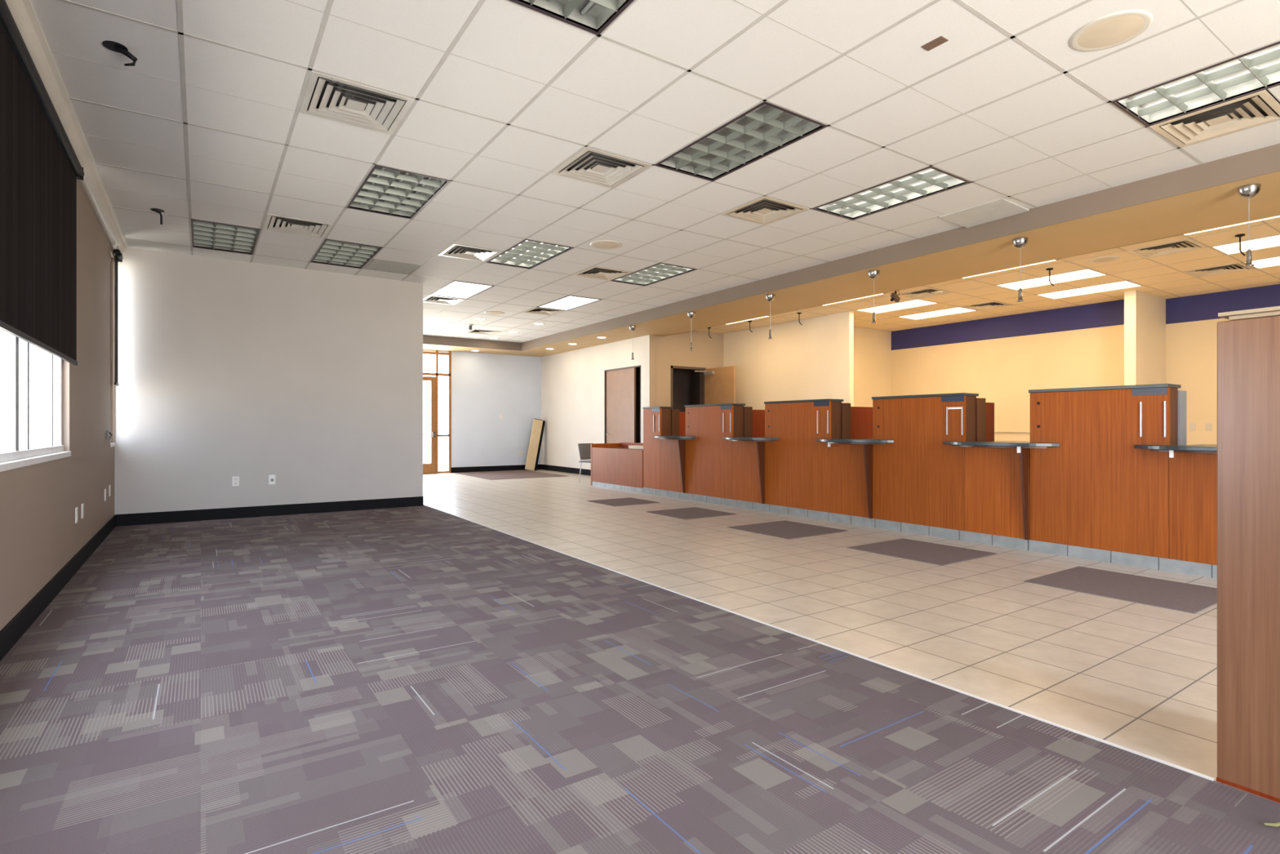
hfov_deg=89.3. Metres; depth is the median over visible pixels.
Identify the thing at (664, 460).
station
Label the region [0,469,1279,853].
floor
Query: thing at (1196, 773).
trim
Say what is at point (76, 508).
wall outlet
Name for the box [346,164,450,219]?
ceiling light
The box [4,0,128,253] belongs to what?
trim
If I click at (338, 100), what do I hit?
ceiling vent
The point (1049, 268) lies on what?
ceiling hook
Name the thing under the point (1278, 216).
recessed light
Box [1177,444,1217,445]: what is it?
countertop
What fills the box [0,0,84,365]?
roller blind
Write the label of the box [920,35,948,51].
ceiling slot
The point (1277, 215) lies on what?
soffit
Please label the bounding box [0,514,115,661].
baseboard
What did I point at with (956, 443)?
stone ledge
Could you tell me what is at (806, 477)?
station
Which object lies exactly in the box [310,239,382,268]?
ceiling light
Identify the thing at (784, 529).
floor mat
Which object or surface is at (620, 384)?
door
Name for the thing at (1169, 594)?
floor mat
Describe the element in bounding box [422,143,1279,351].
soffit
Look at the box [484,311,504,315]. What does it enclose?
ceiling speaker
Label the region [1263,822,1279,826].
dry leaf
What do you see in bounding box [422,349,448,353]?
lintel
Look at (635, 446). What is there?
cardboard tray
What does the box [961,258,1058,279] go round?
recessed light
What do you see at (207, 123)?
ceiling
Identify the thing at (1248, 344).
wood panel
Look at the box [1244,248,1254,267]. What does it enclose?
socket
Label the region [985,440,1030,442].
countertop
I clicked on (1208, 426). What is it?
wall outlet
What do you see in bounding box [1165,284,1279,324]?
trim
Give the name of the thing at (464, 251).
ceiling vent
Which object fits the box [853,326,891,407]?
wall
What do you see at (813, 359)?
wall
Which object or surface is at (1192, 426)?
wall outlet
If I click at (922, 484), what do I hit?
station
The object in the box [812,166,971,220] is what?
ceiling light
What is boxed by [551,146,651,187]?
ceiling vent
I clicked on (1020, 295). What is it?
socket
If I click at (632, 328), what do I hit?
pendant canopy
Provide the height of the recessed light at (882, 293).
0.015 m
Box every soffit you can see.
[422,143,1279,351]
[422,171,1279,356]
[669,215,1278,335]
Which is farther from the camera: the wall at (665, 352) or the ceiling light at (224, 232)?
the wall at (665, 352)
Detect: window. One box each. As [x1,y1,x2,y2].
[0,333,71,471]
[110,257,115,447]
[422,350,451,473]
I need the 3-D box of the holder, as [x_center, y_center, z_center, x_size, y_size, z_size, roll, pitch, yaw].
[-5.569,0.085,6.808,0.046,0.100,0.040,0,0,-34]
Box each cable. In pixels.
[102,40,137,66]
[150,208,164,224]
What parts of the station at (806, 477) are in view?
tall panel, sign holder rail, panel, panel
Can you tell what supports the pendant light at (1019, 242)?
hanging from the soffit at (1220, 206)
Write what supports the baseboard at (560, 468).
attached to the wall at (572, 382)
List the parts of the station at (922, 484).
tall panel, sign holder rail, sign holder rail, panel, panel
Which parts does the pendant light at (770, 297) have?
cord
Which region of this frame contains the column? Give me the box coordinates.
[1124,289,1165,385]
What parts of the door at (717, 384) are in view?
frame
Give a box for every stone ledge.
[653,435,696,439]
[723,436,779,441]
[816,438,893,446]
[943,440,1059,453]
[1134,444,1217,457]
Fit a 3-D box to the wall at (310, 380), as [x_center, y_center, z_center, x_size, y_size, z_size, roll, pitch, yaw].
[-4.603,-0.615,8.435,3.470,3.500,0.130,0,0,-34]
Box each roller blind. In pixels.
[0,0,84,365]
[113,248,123,386]
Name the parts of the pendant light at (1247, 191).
cord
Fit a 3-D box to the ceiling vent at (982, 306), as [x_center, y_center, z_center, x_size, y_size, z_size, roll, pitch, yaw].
[5.927,-2.099,11.085,0.586,0.072,0.586,0,0,-34]
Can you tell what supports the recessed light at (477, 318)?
in the ceiling at (207, 123)
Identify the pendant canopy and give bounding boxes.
[629,325,635,359]
[687,311,695,351]
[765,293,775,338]
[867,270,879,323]
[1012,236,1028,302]
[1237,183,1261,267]
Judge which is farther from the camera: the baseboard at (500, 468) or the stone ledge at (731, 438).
the baseboard at (500, 468)
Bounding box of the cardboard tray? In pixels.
[628,444,643,449]
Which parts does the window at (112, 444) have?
sill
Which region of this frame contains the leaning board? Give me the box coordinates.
[524,417,545,470]
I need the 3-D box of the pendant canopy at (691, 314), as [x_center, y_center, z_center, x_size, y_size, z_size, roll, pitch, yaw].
[0.841,-1.563,10.605,0.136,0.627,0.136,0,0,-34]
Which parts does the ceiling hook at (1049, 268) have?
rod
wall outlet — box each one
[75,506,78,523]
[81,502,84,518]
[231,475,239,486]
[268,475,275,484]
[1189,423,1195,431]
[1205,423,1212,431]
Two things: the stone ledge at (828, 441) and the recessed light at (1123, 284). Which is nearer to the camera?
the stone ledge at (828, 441)
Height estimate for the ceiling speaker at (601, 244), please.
0.016 m
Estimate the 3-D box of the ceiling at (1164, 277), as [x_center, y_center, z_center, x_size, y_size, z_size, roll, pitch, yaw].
[6.479,-2.071,9.051,5.120,0.002,14.120,0,0,-34]
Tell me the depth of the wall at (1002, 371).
11.96 m
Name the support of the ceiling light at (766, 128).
attached to the ceiling at (207, 123)
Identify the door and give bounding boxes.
[422,376,435,473]
[604,364,640,443]
[671,365,735,408]
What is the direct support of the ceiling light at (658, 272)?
attached to the ceiling at (207, 123)
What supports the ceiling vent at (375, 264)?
in the ceiling at (207, 123)
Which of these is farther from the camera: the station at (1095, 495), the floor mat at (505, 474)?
the floor mat at (505, 474)
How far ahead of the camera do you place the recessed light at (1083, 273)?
9.12 m
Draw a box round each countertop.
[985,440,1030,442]
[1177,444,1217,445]
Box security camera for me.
[890,290,900,302]
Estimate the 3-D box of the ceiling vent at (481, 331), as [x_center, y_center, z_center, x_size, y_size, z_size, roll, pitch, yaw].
[-3.425,-2.099,14.141,0.586,0.072,0.586,0,0,-34]
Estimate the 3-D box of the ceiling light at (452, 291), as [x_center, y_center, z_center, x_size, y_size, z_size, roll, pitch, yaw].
[-2.717,-2.117,9.835,0.598,0.106,1.207,0,0,-34]
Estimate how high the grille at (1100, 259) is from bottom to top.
0.006 m
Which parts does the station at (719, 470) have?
tall panel, sign holder rail, sign holder rail, panel, panel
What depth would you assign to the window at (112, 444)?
7.32 m
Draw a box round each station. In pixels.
[642,406,685,498]
[684,403,764,511]
[764,398,872,527]
[871,392,1030,550]
[1028,383,1217,578]
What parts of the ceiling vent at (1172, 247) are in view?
plate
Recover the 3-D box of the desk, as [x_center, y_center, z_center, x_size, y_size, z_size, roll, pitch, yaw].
[-0.162,0.720,12.111,0.724,0.830,1.785,0,0,-34]
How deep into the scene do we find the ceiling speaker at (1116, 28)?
3.37 m
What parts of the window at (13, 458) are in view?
sill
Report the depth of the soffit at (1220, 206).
7.08 m
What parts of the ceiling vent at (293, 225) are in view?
plate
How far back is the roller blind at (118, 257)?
7.21 m
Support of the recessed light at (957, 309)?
in the ceiling at (1164, 277)
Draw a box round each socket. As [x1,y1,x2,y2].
[768,328,772,338]
[871,311,876,323]
[1017,288,1023,302]
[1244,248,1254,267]
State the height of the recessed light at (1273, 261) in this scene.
0.015 m
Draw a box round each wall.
[0,179,114,631]
[114,247,422,514]
[451,351,541,466]
[541,334,649,469]
[635,367,699,442]
[649,330,723,406]
[723,311,853,409]
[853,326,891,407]
[891,324,1124,441]
[1165,318,1230,444]
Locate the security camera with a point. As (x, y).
(895, 297)
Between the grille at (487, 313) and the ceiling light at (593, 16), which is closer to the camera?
the ceiling light at (593, 16)
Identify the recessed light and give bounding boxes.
[475,317,486,319]
[725,315,769,324]
[822,293,885,306]
[857,298,938,313]
[898,306,977,319]
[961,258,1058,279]
[995,268,1107,290]
[1035,280,1142,299]
[1182,215,1279,235]
[1210,234,1279,254]
[1243,256,1279,268]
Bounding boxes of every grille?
[486,311,502,314]
[593,241,618,248]
[1077,15,1144,48]
[1092,257,1115,262]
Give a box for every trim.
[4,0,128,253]
[423,504,1214,781]
[891,299,1124,350]
[994,429,1030,431]
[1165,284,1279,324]
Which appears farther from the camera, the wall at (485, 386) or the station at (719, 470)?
the wall at (485, 386)
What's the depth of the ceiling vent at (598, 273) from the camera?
8.80 m
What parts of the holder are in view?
plate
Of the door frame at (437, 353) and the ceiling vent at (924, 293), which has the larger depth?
the door frame at (437, 353)
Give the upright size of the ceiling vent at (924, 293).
0.072 m
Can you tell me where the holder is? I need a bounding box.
[106,430,111,439]
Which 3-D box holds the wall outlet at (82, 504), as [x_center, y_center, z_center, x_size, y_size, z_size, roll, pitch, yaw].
[-4.620,0.695,5.373,0.007,0.120,0.075,0,0,-34]
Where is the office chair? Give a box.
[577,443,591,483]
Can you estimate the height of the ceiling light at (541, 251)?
0.106 m
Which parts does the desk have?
panel, panel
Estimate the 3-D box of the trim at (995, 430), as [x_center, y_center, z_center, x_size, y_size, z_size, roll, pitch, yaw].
[6.718,0.070,12.202,0.030,0.050,4.530,0,0,-34]
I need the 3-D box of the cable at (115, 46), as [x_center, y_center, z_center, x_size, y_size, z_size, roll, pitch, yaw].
[-2.850,-2.029,3.546,0.109,0.109,0.140,0,0,29]
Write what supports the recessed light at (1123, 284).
in the ceiling at (1164, 277)
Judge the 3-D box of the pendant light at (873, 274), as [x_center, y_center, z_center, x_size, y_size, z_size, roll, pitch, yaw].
[2.817,-1.563,7.808,0.136,0.627,0.136,0,0,-34]
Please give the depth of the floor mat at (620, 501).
9.80 m
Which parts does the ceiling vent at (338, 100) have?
plate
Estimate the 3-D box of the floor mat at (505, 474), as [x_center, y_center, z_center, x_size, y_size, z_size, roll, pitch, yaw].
[-3.127,1.132,15.492,1.900,0.006,2.560,0,0,-34]
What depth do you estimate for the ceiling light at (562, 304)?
10.87 m
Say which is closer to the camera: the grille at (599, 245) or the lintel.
the grille at (599, 245)
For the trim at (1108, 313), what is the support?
attached to the wall at (1002, 371)
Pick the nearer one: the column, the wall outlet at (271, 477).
the wall outlet at (271, 477)
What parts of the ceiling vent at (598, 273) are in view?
plate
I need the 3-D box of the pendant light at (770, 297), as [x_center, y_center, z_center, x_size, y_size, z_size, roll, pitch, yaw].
[1.849,-1.563,9.199,0.136,0.627,0.136,0,0,-34]
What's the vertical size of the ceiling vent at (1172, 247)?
0.072 m
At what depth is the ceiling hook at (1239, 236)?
6.99 m
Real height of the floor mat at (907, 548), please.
0.006 m
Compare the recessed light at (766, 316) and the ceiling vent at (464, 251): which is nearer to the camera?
the ceiling vent at (464, 251)
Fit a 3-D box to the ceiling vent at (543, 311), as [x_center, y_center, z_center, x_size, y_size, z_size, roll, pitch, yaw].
[-1.716,-2.099,11.618,0.586,0.072,0.586,0,0,-34]
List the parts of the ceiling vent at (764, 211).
plate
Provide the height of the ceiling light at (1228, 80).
0.106 m
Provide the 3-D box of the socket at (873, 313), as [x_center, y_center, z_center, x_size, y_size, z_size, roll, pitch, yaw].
[2.817,-1.317,7.808,0.060,0.135,0.058,0,0,-34]
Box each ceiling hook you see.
[1045,267,1053,285]
[1235,233,1245,255]
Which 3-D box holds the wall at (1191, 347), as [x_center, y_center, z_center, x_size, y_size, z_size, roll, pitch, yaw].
[10.561,-0.265,7.607,0.120,2.800,7.150,0,0,-34]
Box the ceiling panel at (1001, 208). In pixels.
[939,198,1029,227]
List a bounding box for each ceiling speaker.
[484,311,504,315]
[590,240,622,249]
[1069,9,1152,51]
[1088,256,1119,262]
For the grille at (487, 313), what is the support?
attached to the ceiling speaker at (493, 313)
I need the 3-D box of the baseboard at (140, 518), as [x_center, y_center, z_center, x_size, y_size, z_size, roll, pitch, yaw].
[-4.556,1.067,8.381,3.462,0.135,0.012,0,0,-34]
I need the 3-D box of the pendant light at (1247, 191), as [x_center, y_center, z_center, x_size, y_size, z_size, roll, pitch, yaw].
[4.747,-1.563,5.054,0.136,0.627,0.136,0,0,-34]
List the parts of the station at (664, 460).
tall panel, panel, panel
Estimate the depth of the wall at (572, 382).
15.65 m
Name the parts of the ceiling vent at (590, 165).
plate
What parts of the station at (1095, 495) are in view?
tall panel, sign holder rail, sign holder rail, panel, panel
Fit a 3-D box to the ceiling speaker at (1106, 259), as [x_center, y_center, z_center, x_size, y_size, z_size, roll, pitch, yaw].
[5.740,-2.068,8.019,0.304,0.016,0.304,0,0,-34]
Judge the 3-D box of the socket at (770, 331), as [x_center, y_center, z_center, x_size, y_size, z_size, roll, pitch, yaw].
[1.849,-1.317,9.199,0.060,0.135,0.058,0,0,-34]
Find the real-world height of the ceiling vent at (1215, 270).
0.072 m
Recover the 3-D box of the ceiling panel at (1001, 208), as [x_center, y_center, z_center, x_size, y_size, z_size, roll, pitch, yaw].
[3.319,-2.057,6.261,0.500,0.034,0.600,0,0,-34]
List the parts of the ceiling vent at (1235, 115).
plate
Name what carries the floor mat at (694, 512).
on the floor
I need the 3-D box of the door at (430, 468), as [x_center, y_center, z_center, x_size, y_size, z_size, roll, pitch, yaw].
[-5.422,-0.050,15.524,1.075,2.350,0.114,0,0,-34]
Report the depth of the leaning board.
16.91 m
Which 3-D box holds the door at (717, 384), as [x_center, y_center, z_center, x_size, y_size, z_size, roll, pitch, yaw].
[1.269,-0.075,13.488,0.950,2.420,1.090,0,0,-34]
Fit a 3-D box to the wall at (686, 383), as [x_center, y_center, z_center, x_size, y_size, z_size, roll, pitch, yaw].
[0.778,-0.615,14.363,1.800,3.500,0.930,0,0,-34]
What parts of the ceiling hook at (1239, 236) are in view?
rod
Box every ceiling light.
[191,218,260,254]
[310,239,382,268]
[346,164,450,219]
[429,280,494,299]
[485,239,573,269]
[508,0,634,35]
[536,295,601,311]
[610,262,697,286]
[654,101,827,181]
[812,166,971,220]
[1111,41,1279,126]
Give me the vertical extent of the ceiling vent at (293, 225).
0.072 m
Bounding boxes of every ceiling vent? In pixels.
[262,213,333,238]
[299,71,414,134]
[363,258,421,274]
[422,295,464,305]
[438,243,502,262]
[465,328,500,334]
[522,306,564,315]
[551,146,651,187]
[573,266,631,280]
[721,196,808,225]
[897,288,953,298]
[961,301,1013,310]
[1126,238,1207,257]
[1149,88,1279,147]
[1183,262,1254,277]
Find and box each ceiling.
[30,0,1279,342]
[694,217,1279,333]
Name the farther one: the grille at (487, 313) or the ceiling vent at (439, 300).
the grille at (487, 313)
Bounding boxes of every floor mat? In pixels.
[453,470,567,479]
[586,497,659,506]
[645,506,737,519]
[727,520,848,539]
[846,537,996,565]
[1024,566,1217,613]
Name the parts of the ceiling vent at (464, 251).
plate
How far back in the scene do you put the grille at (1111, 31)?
3.38 m
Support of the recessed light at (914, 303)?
in the ceiling at (1164, 277)
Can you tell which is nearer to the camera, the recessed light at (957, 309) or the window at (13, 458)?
the window at (13, 458)
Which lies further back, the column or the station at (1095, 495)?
the column
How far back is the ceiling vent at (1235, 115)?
4.41 m
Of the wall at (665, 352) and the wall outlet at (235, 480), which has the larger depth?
the wall at (665, 352)
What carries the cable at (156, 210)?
hanging from the ceiling at (207, 123)
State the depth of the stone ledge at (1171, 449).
4.87 m
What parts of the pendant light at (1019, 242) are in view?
cord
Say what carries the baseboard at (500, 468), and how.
attached to the wall at (485, 386)
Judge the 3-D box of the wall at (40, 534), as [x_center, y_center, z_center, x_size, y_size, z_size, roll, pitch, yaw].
[-2.566,-0.615,2.139,0.220,3.500,12.820,0,0,-34]
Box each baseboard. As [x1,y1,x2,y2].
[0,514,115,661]
[115,496,423,526]
[450,464,540,472]
[540,464,591,475]
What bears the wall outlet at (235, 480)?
attached to the wall at (310, 380)
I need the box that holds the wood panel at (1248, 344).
[1216,306,1279,803]
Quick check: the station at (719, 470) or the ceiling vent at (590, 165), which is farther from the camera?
the station at (719, 470)
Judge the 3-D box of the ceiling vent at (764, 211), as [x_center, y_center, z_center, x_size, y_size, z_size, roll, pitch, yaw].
[1.198,-2.099,6.229,0.586,0.072,0.586,0,0,-34]
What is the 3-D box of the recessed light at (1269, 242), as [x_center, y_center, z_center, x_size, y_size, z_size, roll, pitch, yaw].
[7.140,-2.072,7.121,0.594,0.015,1.203,0,0,-34]
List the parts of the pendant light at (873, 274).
cord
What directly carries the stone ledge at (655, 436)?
attached to the station at (664, 460)
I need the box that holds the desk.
[591,442,643,493]

